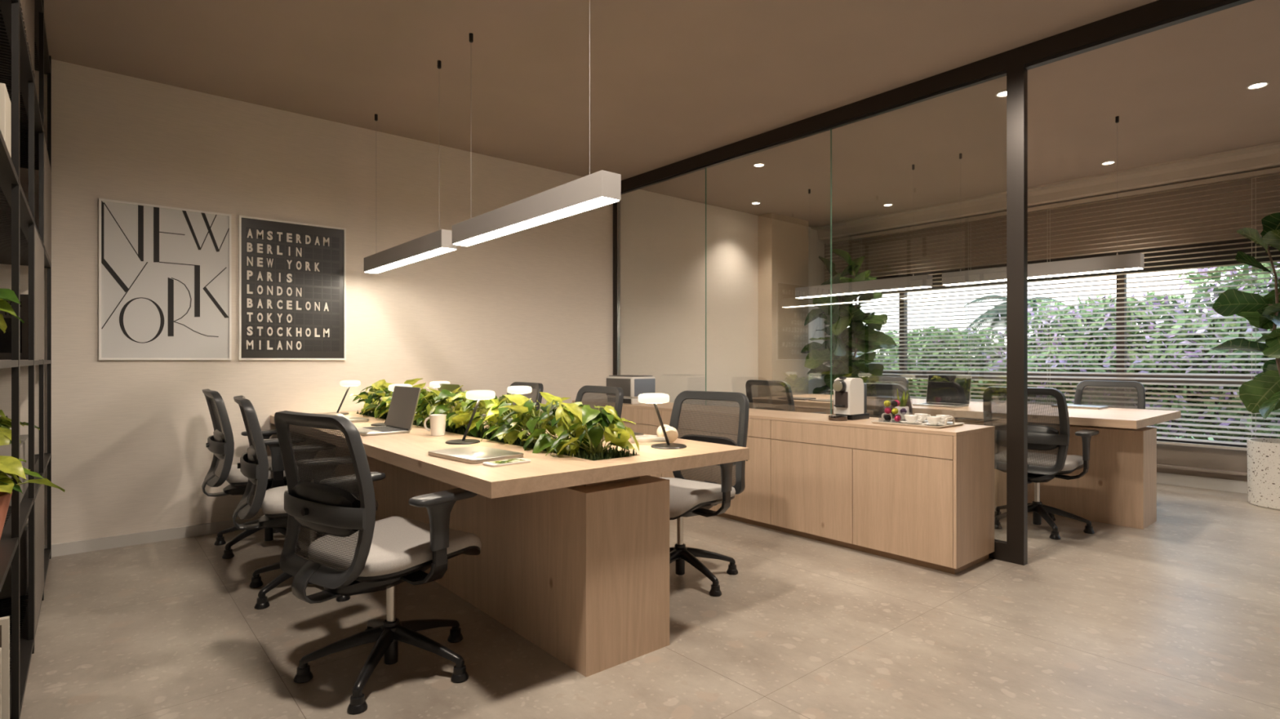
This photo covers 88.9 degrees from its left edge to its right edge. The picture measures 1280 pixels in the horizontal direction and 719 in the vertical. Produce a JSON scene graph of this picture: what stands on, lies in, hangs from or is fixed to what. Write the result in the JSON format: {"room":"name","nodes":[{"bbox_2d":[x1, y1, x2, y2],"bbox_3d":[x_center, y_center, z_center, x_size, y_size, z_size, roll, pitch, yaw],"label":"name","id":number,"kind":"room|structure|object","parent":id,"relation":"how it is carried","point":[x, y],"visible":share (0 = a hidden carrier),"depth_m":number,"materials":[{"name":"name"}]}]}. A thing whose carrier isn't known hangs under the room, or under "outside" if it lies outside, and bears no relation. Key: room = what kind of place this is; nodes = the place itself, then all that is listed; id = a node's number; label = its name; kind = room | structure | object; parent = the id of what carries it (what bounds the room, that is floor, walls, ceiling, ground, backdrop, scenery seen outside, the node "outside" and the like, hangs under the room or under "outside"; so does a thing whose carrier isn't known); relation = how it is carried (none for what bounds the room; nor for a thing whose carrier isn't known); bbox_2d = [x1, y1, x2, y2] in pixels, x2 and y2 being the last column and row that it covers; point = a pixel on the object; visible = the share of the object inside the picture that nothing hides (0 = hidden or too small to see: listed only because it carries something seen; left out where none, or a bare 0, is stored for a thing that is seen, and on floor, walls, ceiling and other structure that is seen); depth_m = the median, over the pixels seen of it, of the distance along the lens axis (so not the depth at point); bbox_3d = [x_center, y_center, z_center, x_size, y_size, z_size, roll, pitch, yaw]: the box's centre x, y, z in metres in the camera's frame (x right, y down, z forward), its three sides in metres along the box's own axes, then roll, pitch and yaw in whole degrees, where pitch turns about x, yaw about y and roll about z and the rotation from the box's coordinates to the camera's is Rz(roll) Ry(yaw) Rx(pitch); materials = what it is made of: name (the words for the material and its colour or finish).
{"room":"open plan office","nodes":[
{"label":"open plan office","id":0,"kind":"room"},
{"bbox_2d":[0,58,824,545],"bbox_3d":[-0.625,-0.300,6.151,8.400,2.860,0.100,0,0,-40],"label":"wall","id":1,"kind":"structure","parent":0,"point":[130,455],"depth_m":4.76,"materials":[{"name":"paint"}]},
{"bbox_2d":[44,515,262,557],"bbox_3d":[-1.149,1.095,5.631,6.729,0.070,0.014,0,0,-40],"label":"baseboard","id":2,"kind":"structure","parent":1,"relation":"attached to","point":[130,540],"depth_m":4.00,"materials":[{"name":"grey paint"}]},
{"bbox_2d":[98,198,231,359],"bbox_3d":[-2.956,-0.480,4.092,0.673,0.960,0.026,0,0,-40],"label":"framed print","id":3,"kind":"object","parent":1,"relation":"attached to","point":[165,273],"visible":1,"depth_m":4.07,"materials":[{"name":"white paper"}]},
{"bbox_2d":[238,215,346,359],"bbox_3d":[-2.410,-0.480,4.555,0.672,0.961,0.026,0,0,-40],"label":"print","id":4,"kind":"object","parent":1,"relation":"attached to","point":[292,275],"visible":1,"depth_m":4.53,"materials":[{"name":"black paper"}]},
{"bbox_2d":[19,483,1279,718],"bbox_3d":[2.035,1.180,2.935,8.300,0.100,8.446,0,0,-40],"label":"floor","id":5,"kind":"structure","parent":0,"point":[1177,616],"depth_m":2.65,"materials":[{"name":"concrete"}]},
{"bbox_2d":[0,0,51,718],"bbox_3d":[-1.745,-0.299,1.479,0.442,2.858,5.553,0,0,-40],"label":"open shelving","id":6,"kind":"object","parent":5,"relation":"on","point":[24,46],"visible":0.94,"depth_m":2.51,"materials":[{"name":"black metal"}]},
{"bbox_2d":[0,616,9,718],"bbox_3d":[-1.919,0.909,1.806,0.250,0.330,0.026,0,0,-40],"label":"frame","id":7,"kind":"object","parent":6,"relation":"on","point":[4,621],"visible":0.83,"depth_m":1.87,"materials":[{"name":"beige"}]},
{"bbox_2d":[0,82,11,158],"bbox_3d":[-1.743,-0.638,1.781,0.028,0.185,0.170,0,0,-40],"label":"book","id":8,"kind":"object","parent":6,"relation":"on","point":[5,102],"visible":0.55,"depth_m":1.74,"materials":[{"name":"beige paper"}]},
{"bbox_2d":[0,288,24,333],"bbox_3d":[-1.890,-0.135,1.822,0.252,0.268,0.242,0,0,-40],"label":"potted plant","id":9,"kind":"object","parent":6,"relation":"on","point":[5,294],"visible":1,"depth_m":1.86,"materials":[{"name":"green plant"}]},
{"bbox_2d":[0,293,28,359],"bbox_3d":[-2.783,-0.143,2.761,0.345,0.285,0.013,0,0,-40],"label":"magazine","id":10,"kind":"object","parent":6,"relation":"on","point":[5,338],"visible":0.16,"depth_m":2.83,"materials":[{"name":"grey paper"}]},
{"bbox_2d":[0,317,22,352],"bbox_3d":[-2.792,-0.106,2.745,0.280,0.150,0.001,0,0,-40],"label":"photo","id":11,"kind":"object","parent":10,"relation":"attached to","point":[5,338],"depth_m":2.81},
{"bbox_2d":[0,520,28,599],"bbox_3d":[-2.990,0.924,2.971,0.300,0.300,0.240,0,0,-40],"label":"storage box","id":12,"kind":"object","parent":6,"relation":"on","point":[6,592],"visible":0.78,"depth_m":2.97,"materials":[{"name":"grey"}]},
{"bbox_2d":[0,409,39,506],"bbox_3d":[-2.534,0.358,2.506,0.335,0.341,0.560,0,0,-40],"label":"potted plant","id":13,"kind":"object","parent":6,"relation":"on","point":[5,422],"visible":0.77,"depth_m":2.49,"materials":[{"name":"green plant"}]},
{"bbox_2d":[0,455,65,539],"bbox_3d":[-1.948,0.392,1.854,0.361,0.275,0.342,0,0,16],"label":"potted plant","id":14,"kind":"object","parent":6,"relation":"on","point":[11,466],"visible":1,"depth_m":1.89,"materials":[{"name":"green plant"}]},
{"bbox_2d":[201,388,324,559],"bbox_3d":[-2.292,0.652,4.009,0.664,0.956,0.649,0,0,-39],"label":"office chair","id":15,"kind":"object","parent":5,"relation":"on","point":[221,444],"visible":0.63,"depth_m":3.78,"materials":[{"name":"black plastic"}]},
{"bbox_2d":[226,459,285,483],"bbox_3d":[-2.264,0.692,4.032,0.500,0.115,0.490,0,0,-39],"label":"seat cushion","id":16,"kind":"object","parent":15,"relation":"on","point":[234,475],"depth_m":3.80,"materials":[{"name":"grey fabric"}]},
{"bbox_2d":[231,395,377,609],"bbox_3d":[-1.637,0.652,3.248,0.664,0.956,0.649,0,0,-34],"label":"office chair","id":17,"kind":"object","parent":5,"relation":"on","point":[253,464],"visible":0.52,"depth_m":3.00,"materials":[{"name":"black plastic"}]},
{"bbox_2d":[261,482,377,514],"bbox_3d":[-1.607,0.692,3.268,0.500,0.115,0.490,0,0,-34],"label":"seat cushion","id":18,"kind":"object","parent":17,"relation":"on","point":[273,503],"depth_m":3.06,"materials":[{"name":"grey fabric"}]},
{"bbox_2d":[274,410,481,714],"bbox_3d":[-0.920,0.652,2.389,0.649,0.956,0.664,0,0,36],"label":"office chair","id":19,"kind":"object","parent":5,"relation":"on","point":[357,553],"visible":0.99,"depth_m":2.21,"materials":[{"name":"black plastic"}]},
{"bbox_2d":[307,516,481,577],"bbox_3d":[-0.899,0.692,2.418,0.490,0.115,0.500,0,0,36],"label":"seat cushion","id":20,"kind":"object","parent":19,"relation":"on","point":[400,547],"depth_m":2.32,"materials":[{"name":"grey fabric"}]},
{"bbox_2d":[270,411,749,677],"bbox_3d":[-1.028,0.754,3.633,1.220,0.752,3.197,0,0,-40],"label":"desk","id":21,"kind":"object","parent":5,"relation":"on","point":[573,559],"visible":0.61,"depth_m":2.52,"materials":[{"name":"brown wood"}]},
{"bbox_2d":[336,380,360,414],"bbox_3d":[-2.080,0.260,4.569,0.233,0.236,0.156,0,0,-40],"label":"desk lamp","id":22,"kind":"object","parent":21,"relation":"on","point":[344,383],"visible":0.82,"depth_m":4.55,"materials":[{"name":"black paint"}]},
{"bbox_2d":[347,379,387,412],"bbox_3d":[-1.833,0.277,4.612,0.377,0.276,0.342,0,0,-15],"label":"leafy plant","id":23,"kind":"object","parent":21,"relation":"in","point":[380,385],"visible":0.37,"depth_m":4.55,"materials":[{"name":"green plant"}]},
{"bbox_2d":[360,389,392,417],"bbox_3d":[-1.719,0.303,4.450,0.344,0.241,0.374,0,0,36],"label":"leafy plant","id":24,"kind":"object","parent":21,"relation":"in","point":[371,407],"visible":0.34,"depth_m":4.37,"materials":[{"name":"green plant"}]},
{"bbox_2d":[356,386,421,435],"bbox_3d":[-1.370,0.261,3.454,0.292,0.233,0.340,0,0,-42],"label":"open laptop","id":25,"kind":"object","parent":21,"relation":"on","point":[404,401],"visible":0.97,"depth_m":3.49,"materials":[{"name":"silver metal"}]},
{"bbox_2d":[370,383,412,426],"bbox_3d":[-1.455,0.260,3.827,0.233,0.236,0.156,0,0,-40],"label":"desk lamp","id":26,"kind":"object","parent":21,"relation":"on","point":[391,387],"visible":0.47,"depth_m":3.80,"materials":[{"name":"black paint"}]},
{"bbox_2d":[373,378,422,418],"bbox_3d":[-1.556,0.267,4.275,0.322,0.296,0.358,0,0,42],"label":"leafy plant","id":27,"kind":"object","parent":21,"relation":"in","point":[383,405],"visible":0.12,"depth_m":4.23,"materials":[{"name":"green plant"}]},
{"bbox_2d":[377,382,426,418],"bbox_3d":[-1.447,0.276,4.093,0.345,0.279,0.315,0,0,-26],"label":"leafy plant","id":28,"kind":"object","parent":21,"relation":"in","point":[386,399],"visible":0.05,"depth_m":4.04,"materials":[{"name":"green plant"}]},
{"bbox_2d":[414,388,434,423],"bbox_3d":[-1.261,0.295,3.938,0.308,0.241,0.382,0,0,-19],"label":"leafy plant","id":29,"kind":"object","parent":21,"relation":"in","point":[423,392],"visible":0.09,"depth_m":3.92,"materials":[{"name":"green plant"}]},
{"bbox_2d":[423,413,446,435],"bbox_3d":[-1.023,0.327,3.272,0.105,0.103,0.085,0,0,-28],"label":"mug","id":30,"kind":"object","parent":21,"relation":"on","point":[437,422],"visible":1,"depth_m":3.25,"materials":[{"name":"white ceramic"}]},
{"bbox_2d":[413,385,463,426],"bbox_3d":[-1.164,0.281,3.750,0.336,0.268,0.330,0,0,-11],"label":"leafy plant","id":31,"kind":"object","parent":21,"relation":"in","point":[422,403],"visible":0.4,"depth_m":3.73,"materials":[{"name":"green plant"}]},
{"bbox_2d":[426,386,484,432],"bbox_3d":[-1.005,0.281,3.604,0.301,0.269,0.368,0,0,14],"label":"leafy plant","id":32,"kind":"object","parent":21,"relation":"in","point":[443,395],"visible":0.35,"depth_m":3.51,"materials":[{"name":"green plant"}]},
{"bbox_2d":[437,383,486,416],"bbox_3d":[-1.133,0.266,4.347,0.322,0.223,0.340,0,0,-42],"label":"open laptop","id":33,"kind":"object","parent":21,"relation":"on","point":[449,387],"visible":0.04,"depth_m":4.24,"materials":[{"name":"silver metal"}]},
{"bbox_2d":[444,392,487,437],"bbox_3d":[-0.892,0.293,3.384,0.299,0.245,0.382,0,0,-33],"label":"leafy plant","id":34,"kind":"object","parent":21,"relation":"in","point":[459,420],"visible":0.48,"depth_m":3.33,"materials":[{"name":"green plant"}]},
{"bbox_2d":[444,390,495,444],"bbox_3d":[-0.782,0.260,3.016,0.233,0.236,0.156,0,0,-40],"label":"desk lamp","id":35,"kind":"object","parent":21,"relation":"on","point":[478,395],"visible":1,"depth_m":3.00,"materials":[{"name":"black paint"}]},
{"bbox_2d":[428,445,523,463],"bbox_3d":[-0.647,0.370,2.565,0.335,0.016,0.235,0,0,44],"label":"closed laptop","id":36,"kind":"object","parent":21,"relation":"on","point":[475,454],"visible":1,"depth_m":2.51,"materials":[{"name":"silver metal"}]},
{"bbox_2d":[465,390,524,437],"bbox_3d":[-0.707,0.283,3.265,0.279,0.264,0.344,0,0,-41],"label":"leafy plant","id":37,"kind":"object","parent":21,"relation":"in","point":[486,405],"visible":0.27,"depth_m":3.25,"materials":[{"name":"green plant"}]},
{"bbox_2d":[356,409,636,461],"bbox_3d":[-1.009,0.382,3.610,0.252,0.065,2.863,0,0,-40],"label":"moss","id":38,"kind":"object","parent":21,"relation":"on","point":[613,453],"visible":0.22,"depth_m":2.85,"materials":[{"name":"green plant"}]},
{"bbox_2d":[482,457,530,466],"bbox_3d":[-0.486,0.374,2.386,0.165,0.008,0.080,0,0,-44],"label":"mobile phone","id":39,"kind":"object","parent":21,"relation":"on","point":[517,460],"visible":1,"depth_m":2.36,"materials":[{"name":"white"}]},
{"bbox_2d":[480,396,545,444],"bbox_3d":[-0.588,0.285,3.104,0.332,0.261,0.356,0,0,-16],"label":"leafy plant","id":40,"kind":"object","parent":21,"relation":"in","point":[502,411],"visible":0.47,"depth_m":3.03,"materials":[{"name":"green plant"}]},
{"bbox_2d":[506,386,532,395],"bbox_3d":[-0.623,0.260,3.614,0.233,0.236,0.156,0,0,-40],"label":"desk lamp","id":41,"kind":"object","parent":21,"relation":"on","point":[512,389],"visible":0.62,"depth_m":3.53,"materials":[{"name":"black paint"}]},
{"bbox_2d":[489,394,571,444],"bbox_3d":[-0.470,0.286,2.911,0.330,0.259,0.349,0,0,39],"label":"leafy plant","id":42,"kind":"object","parent":21,"relation":"in","point":[525,406],"visible":0.59,"depth_m":2.90,"materials":[{"name":"green plant"}]},
{"bbox_2d":[520,391,594,457],"bbox_3d":[-0.323,0.285,2.736,0.346,0.295,0.321,0,0,-10],"label":"leafy plant","id":43,"kind":"object","parent":21,"relation":"on","point":[544,441],"visible":0.55,"depth_m":2.70,"materials":[{"name":"green plant"}]},
{"bbox_2d":[545,401,639,458],"bbox_3d":[-0.188,0.290,2.617,0.372,0.250,0.312,0,0,-2],"label":"leafy plant","id":44,"kind":"object","parent":21,"relation":"in","point":[615,432],"visible":0.94,"depth_m":2.55,"materials":[{"name":"green plant"}]},
{"bbox_2d":[631,424,678,443],"bbox_3d":[0.063,0.339,2.995,0.205,0.075,0.182,0,0,-10],"label":"headphones","id":45,"kind":"object","parent":21,"relation":"on","point":[672,433],"visible":0.78,"depth_m":2.94,"materials":[{"name":"white plastic"}]},
{"bbox_2d":[656,424,670,437],"bbox_3d":[0.117,0.339,3.053,0.078,0.075,0.060,0,0,-10],"label":"ear cup","id":46,"kind":"object","parent":45,"relation":"on","point":[659,431],"depth_m":3.04,"materials":[{"name":"beige plastic"}]},
{"bbox_2d":[661,426,678,443],"bbox_3d":[0.134,0.339,2.961,0.078,0.075,0.060,0,0,-10],"label":"ear cup","id":47,"kind":"object","parent":45,"relation":"on","point":[672,433],"depth_m":2.94,"materials":[{"name":"beige"}]},
{"bbox_2d":[638,393,686,449],"bbox_3d":[0.096,0.260,2.815,0.233,0.236,0.156,0,0,-40],"label":"desk lamp","id":48,"kind":"object","parent":21,"relation":"on","point":[652,398],"visible":1,"depth_m":2.77,"materials":[{"name":"black paint"}]},
{"bbox_2d":[506,382,543,411],"bbox_3d":[-1.105,0.652,4.923,0.664,0.956,0.649,0,0,-40],"label":"office chair","id":49,"kind":"object","parent":5,"relation":"on","point":[538,387],"visible":0.06,"depth_m":5.00,"materials":[{"name":"black plastic"}]},
{"bbox_2d":[574,385,623,417],"bbox_3d":[-0.477,0.652,4.183,0.664,0.956,0.649,0,0,-40],"label":"office chair","id":50,"kind":"object","parent":5,"relation":"on","point":[584,391],"visible":0.11,"depth_m":4.35,"materials":[{"name":"black plastic"}]},
{"bbox_2d":[572,402,662,477],"bbox_3d":[-0.046,0.763,5.745,0.481,0.734,1.236,0,0,-40],"label":"base cabinet","id":51,"kind":"object","parent":5,"relation":"on","point":[646,421],"visible":0.09,"depth_m":5.29,"materials":[{"name":"brown wood"}]},
{"bbox_2d":[659,391,749,596],"bbox_3d":[0.215,0.652,3.397,0.649,0.956,0.664,0,0,40],"label":"office chair","id":52,"kind":"object","parent":5,"relation":"on","point":[687,498],"visible":0.62,"depth_m":3.44,"materials":[{"name":"black plastic"}]},
{"bbox_2d":[659,477,735,518],"bbox_3d":[0.193,0.692,3.369,0.490,0.115,0.500,0,0,40],"label":"seat cushion","id":53,"kind":"object","parent":52,"relation":"on","point":[686,496],"depth_m":3.19,"materials":[{"name":"grey fabric"}]},
{"bbox_2d":[662,410,775,529],"bbox_3d":[0.699,0.763,4.866,0.481,0.734,1.069,0,0,-40],"label":"base cabinet","id":54,"kind":"object","parent":5,"relation":"on","point":[752,506],"visible":0.36,"depth_m":4.41,"materials":[{"name":"brown wood"}]},
{"bbox_2d":[745,379,826,413],"bbox_3d":[1.321,0.652,5.879,0.664,0.956,0.649,0,0,-40],"label":"office chair","id":55,"kind":"object","parent":5,"relation":"on","point":[756,383],"visible":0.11,"depth_m":5.68,"materials":[{"name":"black plastic"}]},
{"bbox_2d":[800,248,897,395],"bbox_3d":[2.457,-0.087,7.652,0.960,2.433,1.044,0,0,-40],"label":"fiddle leaf fig","id":56,"kind":"object","parent":5,"relation":"on","point":[858,337],"visible":0.69,"depth_m":7.55,"materials":[{"name":"green plant"}]},
{"bbox_2d":[770,420,994,574],"bbox_3d":[1.434,0.763,3.999,0.481,0.734,1.204,0,0,-40],"label":"base cabinet","id":57,"kind":"object","parent":5,"relation":"on","point":[922,500],"visible":0.96,"depth_m":3.68,"materials":[{"name":"brown wood"}]},
{"bbox_2d":[572,399,995,435],"bbox_3d":[0.691,0.385,4.880,0.486,0.020,3.510,0,0,-40],"label":"countertop","id":58,"kind":"structure","parent":57,"relation":"on","point":[781,415],"depth_m":4.09,"materials":[{"name":"brown wood"}]},
{"bbox_2d":[606,374,655,404],"bbox_3d":[-0.122,0.255,5.682,0.379,0.240,0.373,0,0,-40],"label":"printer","id":59,"kind":"object","parent":58,"relation":"on","point":[633,386],"visible":0.73,"depth_m":5.57,"materials":[{"name":"white plastic"}]},
{"bbox_2d":[828,377,869,421],"bbox_3d":[1.309,0.240,4.125,0.318,0.270,0.124,0,0,-40],"label":"coffee machine","id":60,"kind":"object","parent":58,"relation":"on","point":[850,394],"visible":1,"depth_m":4.08,"materials":[{"name":"white plastic"}]},
{"bbox_2d":[828,414,848,421],"bbox_3d":[1.232,0.360,4.060,0.116,0.030,0.116,0,0,-40],"label":"drip tray","id":61,"kind":"object","parent":60,"relation":"on","point":[833,417],"depth_m":4.02,"materials":[{"name":"silver metal"}]},
{"bbox_2d":[835,391,848,408],"bbox_3d":[1.260,0.247,4.080,0.015,0.100,0.084,0,0,-40],"label":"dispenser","id":62,"kind":"object","parent":60,"relation":"attached to","point":[841,397],"depth_m":4.07,"materials":[{"name":"grey plastic"}]},
{"bbox_2d":[871,413,964,428],"bbox_3d":[1.621,0.348,3.819,0.315,0.054,0.420,0,0,-40],"label":"serving tray","id":63,"kind":"object","parent":58,"relation":"on","point":[953,424],"visible":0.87,"depth_m":3.72,"materials":[{"name":"beige wood"}]},
{"bbox_2d":[894,388,909,419],"bbox_3d":[1.614,0.270,4.022,0.088,0.186,0.088,0,0,-40],"label":"snake plant","id":64,"kind":"object","parent":63,"relation":"on","point":[902,403],"visible":0.64,"depth_m":4.00,"materials":[{"name":"green plant"}]},
{"bbox_2d":[866,376,908,396],"bbox_3d":[2.444,0.652,6.830,0.664,0.956,0.649,0,0,-40],"label":"office chair","id":65,"kind":"object","parent":5,"relation":"on","point":[886,379],"visible":0.09,"depth_m":7.00,"materials":[{"name":"black plastic"}]},
{"bbox_2d":[863,382,912,418],"bbox_3d":[2.003,0.652,5.106,0.664,0.956,0.649,0,0,-40],"label":"office chair","id":66,"kind":"object","parent":5,"relation":"on","point":[889,388],"visible":0.02,"depth_m":4.89,"materials":[{"name":"black fabric"}]},
{"bbox_2d":[752,394,1181,529],"bbox_3d":[2.517,0.754,5.673,1.215,0.752,3.200,0,0,-40],"label":"desk","id":67,"kind":"object","parent":5,"relation":"on","point":[1118,487],"visible":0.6,"depth_m":4.54,"materials":[{"name":"brown wood"}]},
{"bbox_2d":[912,374,971,408],"bbox_3d":[2.489,0.252,5.387,0.294,0.251,0.360,0,0,-40],"label":"open laptop","id":68,"kind":"object","parent":67,"relation":"on","point":[943,391],"visible":1,"depth_m":5.44,"materials":[{"name":"silver metal"}]},
{"bbox_2d":[1057,404,1108,409],"bbox_3d":[3.493,0.369,5.189,0.235,0.016,0.335,0,0,-40],"label":"closed laptop","id":69,"kind":"object","parent":67,"relation":"on","point":[1069,406],"visible":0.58,"depth_m":5.11,"materials":[{"name":"silver metal"}]},
{"bbox_2d":[982,386,1098,539],"bbox_3d":[2.676,0.652,4.404,0.664,0.956,0.649,0,0,-42],"label":"office chair","id":70,"kind":"object","parent":5,"relation":"on","point":[1043,467],"visible":0.77,"depth_m":4.18,"materials":[{"name":"black plastic"}]},
{"bbox_2d":[997,452,1083,471],"bbox_3d":[2.702,0.692,4.428,0.500,0.115,0.490,0,0,-42],"label":"seat cushion","id":71,"kind":"object","parent":70,"relation":"on","point":[1073,462],"depth_m":4.24,"materials":[{"name":"grey fabric"}]},
{"bbox_2d":[1073,380,1145,408],"bbox_3d":[3.737,0.652,5.304,0.664,0.956,0.649,0,0,-40],"label":"office chair","id":72,"kind":"object","parent":5,"relation":"on","point":[1140,392],"visible":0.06,"depth_m":5.47,"materials":[{"name":"black plastic"}]},
{"bbox_2d":[1209,212,1279,510],"bbox_3d":[4.995,0.009,4.930,0.694,2.243,0.971,0,0,-28],"label":"fiddle leaf fig","id":73,"kind":"object","parent":5,"relation":"on","point":[1261,394],"visible":1,"depth_m":5.08,"materials":[{"name":"green plant"}]},
{"bbox_2d":[44,0,1279,226],"bbox_3d":[2.073,-1.790,2.967,8.400,0.120,8.446,0,0,-40],"label":"ceiling","id":74,"kind":"structure","parent":0,"point":[672,81],"depth_m":3.94,"materials":[{"name":"paint"}]},
{"bbox_2d":[364,60,457,273],"bbox_3d":[-1.504,-1.177,4.179,0.094,1.105,1.340,0,0,-40],"label":"linear pendant","id":75,"kind":"object","parent":74,"relation":"hanging from","point":[437,242],"visible":0.97,"depth_m":4.00,"materials":[{"name":"grey metal"}]},
{"bbox_2d":[364,247,456,273],"bbox_3d":[-1.504,-0.627,4.179,0.082,0.004,1.328,0,0,-40],"label":"diffuser","id":76,"kind":"object","parent":75,"relation":"attached to","point":[428,252],"depth_m":4.07,"materials":[{"name":"beige plastic"}]},
{"bbox_2d":[452,0,621,246],"bbox_3d":[-0.547,-1.177,3.050,0.094,1.105,1.350,0,0,-40],"label":"linear pendant","id":77,"kind":"object","parent":74,"relation":"hanging from","point":[602,188],"visible":1,"depth_m":2.82,"materials":[{"name":"grey metal"}]},
{"bbox_2d":[453,196,618,246],"bbox_3d":[-0.547,-0.627,3.050,0.082,0.004,1.338,0,0,-40],"label":"diffuser","id":78,"kind":"object","parent":77,"relation":"attached to","point":[586,203],"depth_m":2.91,"materials":[{"name":"beige plastic"}]},
{"bbox_2d":[795,164,932,298],"bbox_3d":[2.072,-1.183,6.193,0.094,1.095,1.380,0,0,-40],"label":"linear pendant","id":79,"kind":"object","parent":74,"relation":"hanging from","point":[925,281],"visible":1,"depth_m":6.10,"materials":[{"name":"grey metal"}]},
{"bbox_2d":[798,286,931,298],"bbox_3d":[2.072,-0.637,6.193,0.082,0.004,1.368,0,0,-40],"label":"diffuser","id":80,"kind":"object","parent":79,"relation":"attached to","point":[883,288],"depth_m":6.15,"materials":[{"name":"beige plastic"}]},
{"bbox_2d":[942,115,1144,285],"bbox_3d":[3.042,-1.183,5.049,0.094,1.095,1.370,0,0,-40],"label":"linear pendant","id":81,"kind":"object","parent":74,"relation":"hanging from","point":[1134,261],"visible":1,"depth_m":4.84,"materials":[{"name":"grey metal"}]},
{"bbox_2d":[942,267,1142,285],"bbox_3d":[3.042,-0.637,5.049,0.082,0.004,1.358,0,0,-40],"label":"diffuser","id":82,"kind":"object","parent":81,"relation":"attached to","point":[1094,270],"depth_m":4.95,"materials":[{"name":"beige plastic"}]},
{"bbox_2d":[758,212,808,407],"bbox_3d":[1.754,-0.300,7.967,0.721,2.860,0.206,0,0,-40],"label":"wall pier","id":83,"kind":"object","parent":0,"point":[783,240],"visible":0.64,"depth_m":7.80,"materials":[{"name":"paint"}]},
{"bbox_2d":[613,0,1253,565],"bbox_3d":[2.422,-0.300,3.263,0.056,2.860,8.246,0,0,-40],"label":"wall partition","id":84,"kind":"structure","parent":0,"point":[1015,64],"depth_m":3.63,"materials":[{"name":"brown metal"}]},
{"bbox_2d":[824,173,1279,481],"bbox_3d":[5.201,-0.300,5.618,0.200,2.860,8.246,0,0,-40],"label":"wall","id":85,"kind":"structure","parent":0,"point":[1197,473],"depth_m":6.37,"materials":[{"name":"beige paint"}]},
{"bbox_2d":[811,141,1279,240],"bbox_3d":[5.010,-1.657,5.457,0.300,0.145,8.246,0,0,-40],"label":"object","id":86,"kind":"structure","parent":85,"relation":"attached to","point":[1267,156],"depth_m":6.28,"materials":[{"name":"beige paint"}]},
{"bbox_2d":[829,236,1279,448],"bbox_3d":[4.861,-0.130,5.942,0.100,1.800,7.180,0,0,-40],"label":"window","id":87,"kind":"structure","parent":85,"relation":"in","point":[1244,245],"depth_m":6.21,"materials":[{"name":"grey"}]},
{"bbox_2d":[824,229,897,395],"bbox_3d":[2.767,-0.406,8.218,0.050,2.328,1.000,0,0,-40],"label":"window blind","id":88,"kind":"object","parent":87,"relation":"attached to","point":[860,237],"visible":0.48,"depth_m":8.02,"materials":[{"name":"beige"}]},
{"bbox_2d":[896,211,1006,401],"bbox_3d":[3.488,-0.562,7.368,0.050,2.016,1.219,0,0,-40],"label":"window blind","id":89,"kind":"object","parent":87,"relation":"attached to","point":[1000,215],"depth_m":7.32,"materials":[{"name":"beige"}]},
{"bbox_2d":[1027,193,1116,262],"bbox_3d":[4.263,-1.279,6.454,0.050,0.581,0.755,0,0,-40],"label":"window blind","id":90,"kind":"object","parent":87,"relation":"attached to","point":[1041,208],"depth_m":6.44,"materials":[{"name":"beige"}]},
{"bbox_2d":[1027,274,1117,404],"bbox_3d":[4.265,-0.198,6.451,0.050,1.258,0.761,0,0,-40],"label":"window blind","id":91,"kind":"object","parent":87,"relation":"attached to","point":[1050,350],"depth_m":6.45,"materials":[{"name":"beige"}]},
{"bbox_2d":[1115,167,1279,450],"bbox_3d":[5.215,-0.406,5.331,0.050,2.328,2.190,0,0,-40],"label":"window blind","id":92,"kind":"object","parent":87,"relation":"attached to","point":[1267,172],"visible":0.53,"depth_m":5.73,"materials":[{"name":"beige"}]},
{"bbox_2d":[1156,444,1247,475],"bbox_3d":[5.086,0.870,5.521,0.100,0.200,8.246,0,0,-40],"label":"trim","id":93,"kind":"structure","parent":85,"relation":"attached to","point":[1234,462],"depth_m":5.73,"materials":[{"name":"brown paint"}]},
{"bbox_2d":[1156,472,1247,493],"bbox_3d":[5.119,1.080,5.549,0.014,0.100,8.246,0,0,-40],"label":"baseboard","id":94,"kind":"structure","parent":85,"relation":"attached to","point":[1233,486],"depth_m":5.74,"materials":[{"name":"white wood"}]},
{"bbox_2d":[1246,438,1279,510],"bbox_3d":[4.998,0.880,5.023,0.480,0.500,0.480,0,0,-40],"label":"pot","id":95,"kind":"object","parent":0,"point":[1263,454],"depth_m":4.99,"materials":[{"name":"white stone"}]},
{"label":"outside","id":96,"kind":"structure","parent":0,"visible":0},
{"bbox_2d":[1176,433,1217,440],"bbox_3d":[16.577,1.430,17.328,32.300,0.100,55.000,0,0,-40],"label":"ground","id":97,"kind":"structure","parent":96,"point":[1209,438],"depth_m":11.57,"materials":[{"name":"white"}]},
{"bbox_2d":[862,325,1037,401],"bbox_3d":[4.761,0.557,10.735,2.054,2.238,3.476,0,0,-44],"label":"bush","id":98,"kind":"object","parent":97,"relation":"on","point":[987,328],"visible":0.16,"depth_m":10.10,"materials":[{"name":"green plant"}]},
{"bbox_2d":[963,295,1062,337],"bbox_3d":[6.658,0.104,11.575,1.938,2.559,1.880,0,0,9],"label":"palm tree","id":99,"kind":"object","parent":97,"relation":"on","point":[999,298],"visible":0.21,"depth_m":11.60,"materials":[{"name":"green plant"}]},
{"bbox_2d":[980,291,1245,440],"bbox_3d":[6.234,0.382,8.862,2.088,2.582,3.224,0,0,-40],"label":"bush","id":100,"kind":"object","parent":97,"relation":"on","point":[1167,297],"visible":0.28,"depth_m":8.36,"materials":[{"name":"green plant"}]},
{"bbox_2d":[1128,262,1279,442],"bbox_3d":[7.564,0.130,7.161,2.356,3.369,3.702,0,0,-40],"label":"bush","id":101,"kind":"object","parent":97,"relation":"on","point":[1275,264],"visible":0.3,"depth_m":7.50,"materials":[{"name":"green plant"}]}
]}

